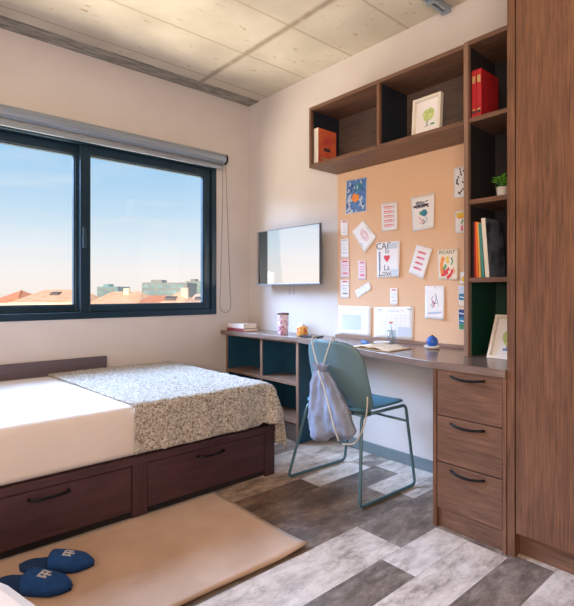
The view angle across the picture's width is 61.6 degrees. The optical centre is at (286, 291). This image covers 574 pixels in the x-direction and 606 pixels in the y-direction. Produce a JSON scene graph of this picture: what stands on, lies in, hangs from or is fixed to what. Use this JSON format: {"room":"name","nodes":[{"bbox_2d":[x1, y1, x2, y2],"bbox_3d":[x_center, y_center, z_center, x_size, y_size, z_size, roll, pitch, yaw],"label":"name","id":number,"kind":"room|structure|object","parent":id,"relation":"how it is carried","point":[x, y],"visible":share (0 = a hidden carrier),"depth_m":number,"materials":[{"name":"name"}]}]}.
{"room":"student bedroom","nodes":[
{"label":"student bedroom","id":0,"kind":"room"},
{"bbox_2d":[0,28,248,372],"bbox_3d":[-2.177,-0.254,2.637,4.810,2.727,0.115,0,0,-41],"label":"wall","id":1,"kind":"structure","parent":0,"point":[36,75],"depth_m":3.52,"materials":[{"name":"paint"}]},
{"bbox_2d":[0,125,215,321],"bbox_3d":[-1.806,-0.431,2.944,3.172,1.227,0.112,0,0,-41],"label":"window","id":2,"kind":"structure","parent":1,"relation":"attached to","point":[81,307],"depth_m":3.29,"materials":[{"name":"metal"}]},
{"bbox_2d":[0,104,230,312],"bbox_3d":[-1.722,-0.481,2.902,3.342,1.307,0.086,0,0,-41],"label":"roller blind","id":3,"kind":"object","parent":1,"relation":"attached to","point":[10,116],"visible":1,"depth_m":3.31,"materials":[{"name":"fabric"}]},
{"bbox_2d":[0,15,258,106],"bbox_3d":[-2.091,-1.619,2.538,4.809,0.016,0.144,0,0,-41],"label":"trim","id":4,"kind":"structure","parent":1,"relation":"attached to","point":[6,23],"depth_m":3.32,"materials":[{"name":"wood"}]},
{"bbox_2d":[0,0,466,100],"bbox_3d":[-0.461,-1.742,0.699,5.030,0.250,5.660,0,0,-41],"label":"ceiling","id":5,"kind":"structure","parent":0,"point":[254,49],"depth_m":2.97,"materials":[{"name":"concrete"}]},
{"bbox_2d":[422,0,450,15],"bbox_3d":[0.312,-1.597,2.215,1.592,0.040,0.056,0,0,-41],"label":"track light","id":6,"kind":"object","parent":5,"relation":"in","point":[440,6],"visible":1,"depth_m":2.68,"materials":[{"name":"metal"}]},
{"bbox_2d":[1,439,573,605],"bbox_3d":[-0.403,1.062,0.618,4.810,0.004,5.260,0,0,-41],"label":"floor","id":7,"kind":"structure","parent":0,"point":[390,551],"depth_m":1.97,"materials":[{"name":"wood"}]},
{"bbox_2d":[0,583,34,605],"bbox_3d":[-0.502,0.810,0.132,1.220,0.500,1.460,0,0,-41],"label":"pouf","id":8,"kind":"object","parent":7,"relation":"on","point":[8,596],"visible":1,"depth_m":0.88,"materials":[{"name":"white fabric"}]},
{"bbox_2d":[0,356,274,559],"bbox_3d":[-1.264,0.751,2.535,2.147,0.617,1.226,0,0,-41],"label":"bed","id":9,"kind":"object","parent":7,"relation":"on","point":[37,512],"visible":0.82,"depth_m":2.25,"materials":[{"name":"brown wood"}]},
{"bbox_2d":[0,376,261,485],"bbox_3d":[-1.271,0.652,2.526,2.065,0.236,1.163,0,0,-41],"label":"mattress","id":10,"kind":"object","parent":9,"relation":"on","point":[49,425],"visible":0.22,"depth_m":2.12,"materials":[{"name":"white fabric"}]},
{"bbox_2d":[48,361,286,454],"bbox_3d":[-0.746,0.714,2.917,0.980,0.404,1.274,0,0,-41],"label":"blanket","id":11,"kind":"object","parent":10,"relation":"on","point":[174,403],"visible":0.98,"depth_m":2.59,"materials":[{"name":"fabric"}]},
{"bbox_2d":[0,492,306,605],"bbox_3d":[-0.894,1.048,1.606,1.984,0.021,0.711,0,0,-41],"label":"rug","id":12,"kind":"object","parent":7,"relation":"on","point":[178,554],"visible":0.91,"depth_m":1.93,"materials":[{"name":"beige fabric"}]},
{"bbox_2d":[0,567,72,596],"bbox_3d":[-0.901,1.017,1.704,0.294,0.058,0.115,0,0,8],"label":"slipper","id":13,"kind":"object","parent":12,"relation":"on","point":[35,581],"visible":0.95,"depth_m":1.67,"materials":[{"name":"blue fabric"}]},
{"bbox_2d":[19,549,94,573],"bbox_3d":[-0.877,1.017,1.831,0.278,0.058,0.116,0,0,-6],"label":"slipper","id":14,"kind":"object","parent":12,"relation":"on","point":[66,561],"visible":0.94,"depth_m":1.81,"materials":[{"name":"blue fabric"}]},
{"bbox_2d":[226,335,312,443],"bbox_3d":[-0.126,0.704,3.760,0.237,0.712,0.890,0,0,-41],"label":"shelf unit","id":15,"kind":"object","parent":7,"relation":"on","point":[285,365],"visible":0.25,"depth_m":3.71,"materials":[{"name":"teal laminate"}]},
{"bbox_2d":[220,329,506,377],"bbox_3d":[0.273,0.323,3.053,0.571,0.051,2.479,0,0,-41],"label":"desk","id":16,"kind":"object","parent":15,"relation":"on","point":[449,357],"visible":0.64,"depth_m":2.46,"materials":[{"name":"brown wood"}]},
{"bbox_2d":[227,327,257,331],"bbox_3d":[-0.364,0.303,3.937,0.150,0.022,0.225,0,0,-41],"label":"book","id":17,"kind":"object","parent":16,"relation":"on","point":[228,328],"visible":0.84,"depth_m":3.87,"materials":[{"name":"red paper"}]},
{"bbox_2d":[228,323,256,328],"bbox_3d":[-0.365,0.275,3.932,0.138,0.034,0.210,0,0,-43],"label":"book","id":18,"kind":"object","parent":17,"relation":"on","point":[230,325],"visible":1,"depth_m":3.88,"materials":[{"name":"beige paper"}]},
{"bbox_2d":[277,313,288,334],"bbox_3d":[-0.030,0.235,3.587,0.090,0.160,0.090,0,0,-41],"label":"tumbler","id":19,"kind":"object","parent":16,"relation":"on","point":[282,318],"visible":1,"depth_m":3.55,"materials":[{"name":"pink plastic"}]},
{"bbox_2d":[297,323,307,335],"bbox_3d":[0.111,0.269,3.465,0.082,0.091,0.082,0,0,-41],"label":"candy jar","id":20,"kind":"object","parent":16,"relation":"on","point":[302,329],"visible":0.86,"depth_m":3.44,"materials":[{"name":"glass"}]},
{"bbox_2d":[299,335,323,337],"bbox_3d":[0.172,0.310,3.372,0.156,0.009,0.076,0,0,34],"label":"phone","id":21,"kind":"object","parent":16,"relation":"on","point":[317,336],"visible":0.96,"depth_m":3.36,"materials":[{"name":"plastic"}]},
{"bbox_2d":[373,341,389,343],"bbox_3d":[0.575,0.307,2.921,0.100,0.014,0.100,0,0,-41],"label":"dish","id":22,"kind":"object","parent":16,"relation":"on","point":[376,342],"visible":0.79,"depth_m":2.90,"materials":[{"name":"white ceramic"}]},
{"bbox_2d":[354,343,411,351],"bbox_3d":[0.521,0.305,2.694,0.210,0.018,0.280,0,0,-41],"label":"notebook","id":23,"kind":"object","parent":16,"relation":"on","point":[386,347],"visible":0.94,"depth_m":2.65,"materials":[{"name":"beige paper"}]},
{"bbox_2d":[424,345,440,348],"bbox_3d":[0.807,0.306,2.672,0.092,0.017,0.092,0,0,-41],"label":"saucer","id":24,"kind":"object","parent":16,"relation":"on","point":[425,346],"visible":0.94,"depth_m":2.64,"materials":[{"name":"white ceramic"}]},
{"bbox_2d":[426,335,437,345],"bbox_3d":[0.807,0.272,2.672,0.062,0.066,0.062,0,0,-41],"label":"ball","id":25,"kind":"object","parent":24,"relation":"on","point":[432,340],"visible":0.9,"depth_m":2.65,"materials":[{"name":"plastic"}]},
{"bbox_2d":[464,25,506,355],"bbox_3d":[1.087,-0.455,2.337,0.292,1.540,0.329,0,0,-41],"label":"bookcase","id":26,"kind":"object","parent":16,"relation":"on","point":[485,135],"visible":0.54,"depth_m":2.40,"materials":[{"name":"brown wood"}]},
{"bbox_2d":[472,222,473,277],"bbox_3d":[0.972,-0.206,2.413,0.155,0.272,0.007,0,0,-41],"label":"book","id":27,"kind":"object","parent":26,"relation":"on","point":[472,222],"visible":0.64,"depth_m":2.36,"materials":[{"name":"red paper"}]},
{"bbox_2d":[472,70,476,116],"bbox_3d":[0.981,-0.967,2.412,0.181,0.235,0.023,0,0,-41],"label":"book","id":28,"kind":"object","parent":26,"relation":"on","point":[474,73],"visible":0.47,"depth_m":2.35,"materials":[{"name":"red paper"}]},
{"bbox_2d":[474,221,475,277],"bbox_3d":[0.978,-0.208,2.406,0.155,0.275,0.008,0,0,-41],"label":"book","id":29,"kind":"object","parent":26,"relation":"on","point":[474,221],"visible":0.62,"depth_m":2.36,"materials":[{"name":"red paper"}]},
{"bbox_2d":[475,222,480,277],"bbox_3d":[0.985,-0.206,2.398,0.155,0.272,0.017,0,0,-41],"label":"book","id":30,"kind":"object","parent":26,"relation":"on","point":[476,229],"visible":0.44,"depth_m":2.35,"materials":[{"name":"orange paper"}]},
{"bbox_2d":[477,223,480,276],"bbox_3d":[0.991,-0.204,2.391,0.155,0.268,0.018,0,0,-41],"label":"book","id":31,"kind":"object","parent":26,"relation":"on","point":[477,223],"visible":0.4,"depth_m":2.34,"materials":[{"name":"yellow paper"}]},
{"bbox_2d":[478,223,484,276],"bbox_3d":[0.999,-0.203,2.382,0.155,0.264,0.030,0,0,-41],"label":"book","id":32,"kind":"object","parent":26,"relation":"on","point":[479,224],"visible":0.31,"depth_m":2.33,"materials":[{"name":"green paper"}]},
{"bbox_2d":[477,68,497,115],"bbox_3d":[0.998,-0.967,2.393,0.181,0.235,0.024,0,0,-41],"label":"book","id":33,"kind":"object","parent":26,"relation":"on","point":[487,84],"visible":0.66,"depth_m":2.36,"materials":[{"name":"red fabric"}]},
{"bbox_2d":[481,218,505,276],"bbox_3d":[1.024,-0.214,2.380,0.180,0.288,0.042,0,0,-41],"label":"book","id":34,"kind":"object","parent":26,"relation":"on","point":[492,232],"visible":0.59,"depth_m":2.36,"materials":[{"name":"black paper"}]},
{"bbox_2d":[492,173,506,195],"bbox_3d":[1.038,-0.508,2.304,0.100,0.115,0.106,0,0,-41],"label":"potted plant","id":35,"kind":"object","parent":26,"relation":"on","point":[501,190],"visible":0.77,"depth_m":2.29,"materials":[{"name":"green plant"}]},
{"bbox_2d":[487,314,506,359],"bbox_3d":[1.064,0.218,2.282,0.120,0.215,0.185,0,0,-41],"label":"picture frame","id":36,"kind":"object","parent":16,"relation":"on","point":[497,348],"visible":0.33,"depth_m":2.33,"materials":[{"name":"white wood"}]},
{"bbox_2d":[502,331,506,350],"bbox_3d":[1.054,0.230,2.297,0.046,0.098,0.055,0,0,-41],"label":"picture","id":37,"kind":"object","parent":36,"relation":"attached to","point":[504,333],"depth_m":2.31,"materials":[{"name":"green paper"}]},
{"bbox_2d":[288,339,415,507],"bbox_3d":[0.352,0.653,2.681,0.498,0.810,0.548,0,0,-41],"label":"desk chair","id":38,"kind":"object","parent":7,"relation":"on","point":[347,367],"visible":0.64,"depth_m":2.46,"materials":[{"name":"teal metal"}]},
{"bbox_2d":[308,335,367,444],"bbox_3d":[0.231,0.496,2.424,0.327,0.536,0.172,0,0,41],"label":"drawstring bag","id":39,"kind":"object","parent":38,"relation":"hanging from","point":[329,415],"visible":0.98,"depth_m":2.39,"materials":[{"name":"grey fabric"}]},
{"bbox_2d":[433,369,506,553],"bbox_3d":[0.974,0.704,2.241,0.578,0.712,0.334,0,0,-41],"label":"drawer pedestal","id":40,"kind":"object","parent":7,"relation":"on","point":[470,410],"visible":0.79,"depth_m":2.06,"materials":[{"name":"brown wood"}]},
{"bbox_2d":[507,0,573,574],"bbox_3d":[1.548,-0.250,1.608,0.552,2.620,1.372,0,0,-41],"label":"wardrobe","id":41,"kind":"object","parent":7,"relation":"on","point":[540,33],"visible":1,"depth_m":1.85,"materials":[{"name":"brown wood"}]},
{"bbox_2d":[249,0,506,460],"bbox_3d":[1.383,-0.254,2.320,0.120,2.727,5.660,0,0,-41],"label":"wall","id":42,"kind":"structure","parent":0,"point":[284,192],"depth_m":3.47,"materials":[{"name":"paint"}]},
{"bbox_2d":[256,223,321,294],"bbox_3d":[0.032,-0.233,3.677,0.114,0.506,0.727,0,0,-41],"label":"television","id":43,"kind":"object","parent":42,"relation":"attached to","point":[289,256],"visible":1,"depth_m":3.60,"materials":[{"name":"plastic"}]},
{"bbox_2d":[331,437,432,472],"bbox_3d":[0.668,1.026,3.030,0.015,0.068,1.270,0,0,-41],"label":"baseboard","id":44,"kind":"structure","parent":42,"relation":"attached to","point":[424,464],"depth_m":3.03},
{"bbox_2d":[309,44,463,174],"bbox_3d":[0.618,-1.025,2.881,0.281,0.400,1.107,0,0,-41],"label":"upper cabinet","id":45,"kind":"object","parent":42,"relation":"attached to","point":[371,123],"visible":0.8,"depth_m":2.84,"materials":[{"name":"brown wood"}]},
{"bbox_2d":[314,128,335,162],"bbox_3d":[0.258,-0.967,3.240,0.175,0.235,0.042,0,0,-41],"label":"book","id":46,"kind":"object","parent":45,"relation":"on","point":[324,140],"visible":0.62,"depth_m":3.20,"materials":[{"name":"orange paper"}]},
{"bbox_2d":[411,91,443,134],"bbox_3d":[0.773,-0.952,2.612,0.085,0.209,0.172,0,0,-41],"label":"picture frame","id":47,"kind":"object","parent":45,"relation":"in","point":[427,112],"visible":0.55,"depth_m":2.60,"materials":[{"name":"white wood"}]},
{"bbox_2d":[423,107,433,126],"bbox_3d":[0.765,-0.946,2.599,0.007,0.100,0.077,0,0,-41],"label":"picture","id":48,"kind":"object","parent":47,"relation":"attached to","point":[428,112],"depth_m":2.60,"materials":[{"name":"green paper"}]},
{"bbox_2d":[338,143,463,344],"bbox_3d":[0.722,-0.264,2.966,0.016,1.120,1.096,0,0,-41],"label":"board","id":49,"kind":"object","parent":42,"relation":"attached to","point":[399,180],"visible":0.56,"depth_m":2.92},
{"bbox_2d":[340,280,348,297],"bbox_3d":[0.397,-0.021,3.315,0.008,0.126,0.083,0,0,-41],"label":"card","id":50,"kind":"object","parent":49,"relation":"attached to","point":[344,284],"visible":1,"depth_m":3.32,"materials":[{"name":"white paper"}]},
{"bbox_2d":[341,220,347,235],"bbox_3d":[0.394,-0.441,3.319,0.008,0.111,0.067,0,0,-41],"label":"card","id":51,"kind":"object","parent":49,"relation":"attached to","point":[344,224],"visible":1,"depth_m":3.32,"materials":[{"name":"white paper"}]},
{"bbox_2d":[340,260,349,277],"bbox_3d":[0.398,-0.160,3.314,0.008,0.128,0.085,0,0,-41],"label":"card","id":52,"kind":"object","parent":49,"relation":"attached to","point":[345,273],"visible":1,"depth_m":3.31,"materials":[{"name":"paper"}]},
{"bbox_2d":[341,238,348,257],"bbox_3d":[0.397,-0.301,3.316,0.008,0.132,0.075,0,0,-41],"label":"card","id":53,"kind":"object","parent":49,"relation":"attached to","point":[344,242],"visible":1,"depth_m":3.31,"materials":[{"name":"white paper"}]},
{"bbox_2d":[338,306,371,336],"bbox_3d":[0.454,0.194,3.251,0.008,0.197,0.295,0,0,-41],"label":"calendar","id":54,"kind":"object","parent":49,"relation":"attached to","point":[352,320],"visible":1,"depth_m":3.25,"materials":[{"name":"white paper"}]},
{"bbox_2d":[345,177,366,214],"bbox_3d":[0.463,-0.648,3.241,0.008,0.233,0.189,0,0,-41],"label":"drawing","id":55,"kind":"object","parent":49,"relation":"attached to","point":[356,189],"visible":1,"depth_m":3.24,"materials":[{"name":"blue paper"}]},
{"bbox_2d":[358,261,365,279],"bbox_3d":[0.498,-0.144,3.201,0.008,0.129,0.068,0,0,-41],"label":"card","id":56,"kind":"object","parent":49,"relation":"attached to","point":[361,264],"visible":1,"depth_m":3.20,"materials":[{"name":"paper"}]},
{"bbox_2d":[355,282,371,297],"bbox_3d":[0.504,-0.015,3.193,0.008,0.109,0.146,0,0,-41],"label":"card","id":57,"kind":"object","parent":49,"relation":"attached to","point":[365,288],"visible":1,"depth_m":3.19,"materials":[{"name":"white paper"}]},
{"bbox_2d":[352,220,376,251],"bbox_3d":[0.511,-0.368,3.187,0.008,0.218,0.210,0,0,-40],"label":"note","id":58,"kind":"object","parent":49,"relation":"attached to","point":[365,236],"visible":1,"depth_m":3.19,"materials":[{"name":"white paper"}]},
{"bbox_2d":[376,241,399,277],"bbox_3d":[0.638,-0.204,3.041,0.009,0.227,0.187,0,0,-39],"label":"poster","id":59,"kind":"object","parent":49,"relation":"attached to","point":[388,253],"visible":1,"depth_m":3.04,"materials":[{"name":"white paper"}]},
{"bbox_2d":[381,202,396,231],"bbox_3d":[0.643,-0.476,3.034,0.008,0.181,0.131,0,0,-40],"label":"note","id":60,"kind":"object","parent":49,"relation":"attached to","point":[388,210],"visible":1,"depth_m":3.03,"materials":[{"name":"white paper"}]},
{"bbox_2d":[374,307,413,339],"bbox_3d":[0.665,0.190,3.010,0.008,0.204,0.301,0,0,-41],"label":"calendar","id":61,"kind":"object","parent":49,"relation":"attached to","point":[402,318],"visible":1,"depth_m":3.01,"materials":[{"name":"white paper"}]},
{"bbox_2d":[390,288,397,304],"bbox_3d":[0.667,0.030,3.008,0.008,0.104,0.060,0,0,-41],"label":"card","id":62,"kind":"object","parent":49,"relation":"attached to","point":[394,291],"visible":1,"depth_m":3.01,"materials":[{"name":"white paper"}]},
{"bbox_2d":[409,245,431,278],"bbox_3d":[0.793,-0.180,2.864,0.009,0.207,0.165,0,0,-41],"label":"note","id":63,"kind":"object","parent":49,"relation":"attached to","point":[421,257],"visible":1,"depth_m":2.86,"materials":[{"name":"white paper"}]},
{"bbox_2d":[411,193,433,231],"bbox_3d":[0.802,-0.469,2.853,0.010,0.211,0.166,0,0,-37],"label":"poster","id":64,"kind":"object","parent":49,"relation":"attached to","point":[422,207],"visible":1,"depth_m":2.85,"materials":[{"name":"white paper"}]},
{"bbox_2d":[425,286,444,319],"bbox_3d":[0.856,0.062,2.792,0.008,0.197,0.130,0,0,-40],"label":"drawing","id":65,"kind":"object","parent":49,"relation":"attached to","point":[434,295],"visible":1,"depth_m":2.79,"materials":[{"name":"white paper"}]},
{"bbox_2d":[438,248,457,279],"bbox_3d":[0.911,-0.155,2.729,0.008,0.177,0.129,0,0,-40],"label":"poster","id":66,"kind":"object","parent":49,"relation":"attached to","point":[447,258],"visible":1,"depth_m":2.73,"materials":[{"name":"beige paper"}]},
{"bbox_2d":[454,166,463,197],"bbox_3d":[0.977,-0.610,2.655,0.008,0.177,0.124,0,0,-41],"label":"note","id":67,"kind":"object","parent":49,"relation":"attached to","point":[458,171],"visible":0.44,"depth_m":2.68,"materials":[{"name":"white paper"}]},
{"bbox_2d":[455,210,463,233],"bbox_3d":[0.976,-0.391,2.657,0.008,0.127,0.108,0,0,-41],"label":"note","id":68,"kind":"object","parent":49,"relation":"attached to","point":[459,215],"visible":0.54,"depth_m":2.68,"materials":[{"name":"white paper"}]},
{"bbox_2d":[458,309,463,329],"bbox_3d":[0.986,0.152,2.645,0.008,0.116,0.097,0,0,-41],"label":"print","id":69,"kind":"object","parent":49,"relation":"attached to","point":[460,311],"visible":0.37,"depth_m":2.67,"materials":[{"name":"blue paper"}]},
{"bbox_2d":[458,286,463,305],"bbox_3d":[0.986,0.021,2.645,0.008,0.110,0.097,0,0,-41],"label":"print","id":70,"kind":"object","parent":49,"relation":"attached to","point":[460,288],"visible":0.34,"depth_m":2.67,"materials":[{"name":"white paper"}]},
{"bbox_2d":[460,272,463,283],"bbox_3d":[0.989,-0.078,2.642,0.008,0.071,0.088,0,0,-41],"label":"note","id":71,"kind":"object","parent":49,"relation":"attached to","point":[461,273],"visible":0.23,"depth_m":2.67,"materials":[{"name":"white paper"}]},
{"label":"outside","id":72,"kind":"structure","parent":0,"visible":0},
{"bbox_3d":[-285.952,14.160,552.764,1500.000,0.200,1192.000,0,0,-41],"label":"ground","id":73,"kind":"structure","parent":72,"visible":0},
{"bbox_2d":[0,290,31,304],"bbox_3d":[-39.181,6.882,70.900,9.937,14.355,10.461,0,0,-41],"label":"house","id":74,"kind":"structure","parent":73,"relation":"on","point":[4,300],"depth_m":68.41,"materials":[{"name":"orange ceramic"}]},
{"bbox_2d":[8,290,99,304],"bbox_3d":[-30.686,6.859,65.950,8.183,14.403,12.100,0,0,0],"label":"house","id":75,"kind":"structure","parent":73,"relation":"on","point":[45,297],"depth_m":61.73,"materials":[{"name":"ceramic"}]},
{"bbox_2d":[97,284,129,296],"bbox_3d":[-48.514,5.937,135.000,10.864,16.247,11.259,0,0,-41],"label":"office building","id":76,"kind":"structure","parent":73,"relation":"on","point":[107,288],"depth_m":130.01,"materials":[{"name":"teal glass"}]},
{"bbox_2d":[103,284,113,286],"bbox_3d":[-50.074,-1.837,135.000,1.419,0.700,4.000,0,0,0],"label":"rooftop structure","id":77,"kind":"object","parent":76,"relation":"on","point":[104,285],"depth_m":133.03,"materials":[{"name":"white glass"}]},
{"bbox_2d":[91,288,148,303],"bbox_3d":[-22.622,6.777,67.950,7.290,14.565,12.100,0,0,0],"label":"house","id":78,"kind":"structure","parent":73,"relation":"on","point":[125,297],"depth_m":65.20,"materials":[{"name":"ceramic"}]},
{"bbox_2d":[138,296,166,302],"bbox_3d":[-14.449,7.226,53.950,2.695,13.667,8.100,0,0,0],"label":"house","id":79,"kind":"structure","parent":73,"relation":"on","point":[150,299],"depth_m":51.92,"materials":[{"name":"red ceramic"}]},
{"bbox_2d":[142,280,196,297],"bbox_3d":[-28.015,5.594,116.000,15.651,16.933,15.807,0,0,-41],"label":"office building","id":80,"kind":"structure","parent":73,"relation":"on","point":[156,287],"depth_m":109.99,"materials":[{"name":"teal glass"}]},
{"bbox_2d":[151,280,166,282],"bbox_3d":[-30.845,-2.523,116.000,2.573,0.700,4.800,0,0,0],"label":"rooftop structure","id":81,"kind":"object","parent":80,"relation":"on","point":[152,281],"depth_m":113.59},
{"bbox_2d":[160,288,196,302],"bbox_3d":[-11.476,6.812,51.450,3.194,14.497,7.100,0,0,0],"label":"house","id":82,"kind":"structure","parent":73,"relation":"on","point":[183,296],"depth_m":49.91,"materials":[{"name":"ceramic"}]},
{"bbox_2d":[186,279,200,293],"bbox_3d":[-26.487,5.079,146.000,12.293,17.962,12.857,0,0,-41],"label":"office building","id":83,"kind":"structure","parent":73,"relation":"on","point":[191,280],"depth_m":140.00,"materials":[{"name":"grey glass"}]},
{"bbox_2d":[192,294,200,301],"bbox_3d":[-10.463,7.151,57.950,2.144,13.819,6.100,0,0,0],"label":"house","id":84,"kind":"structure","parent":73,"relation":"on","point":[197,297],"depth_m":56.10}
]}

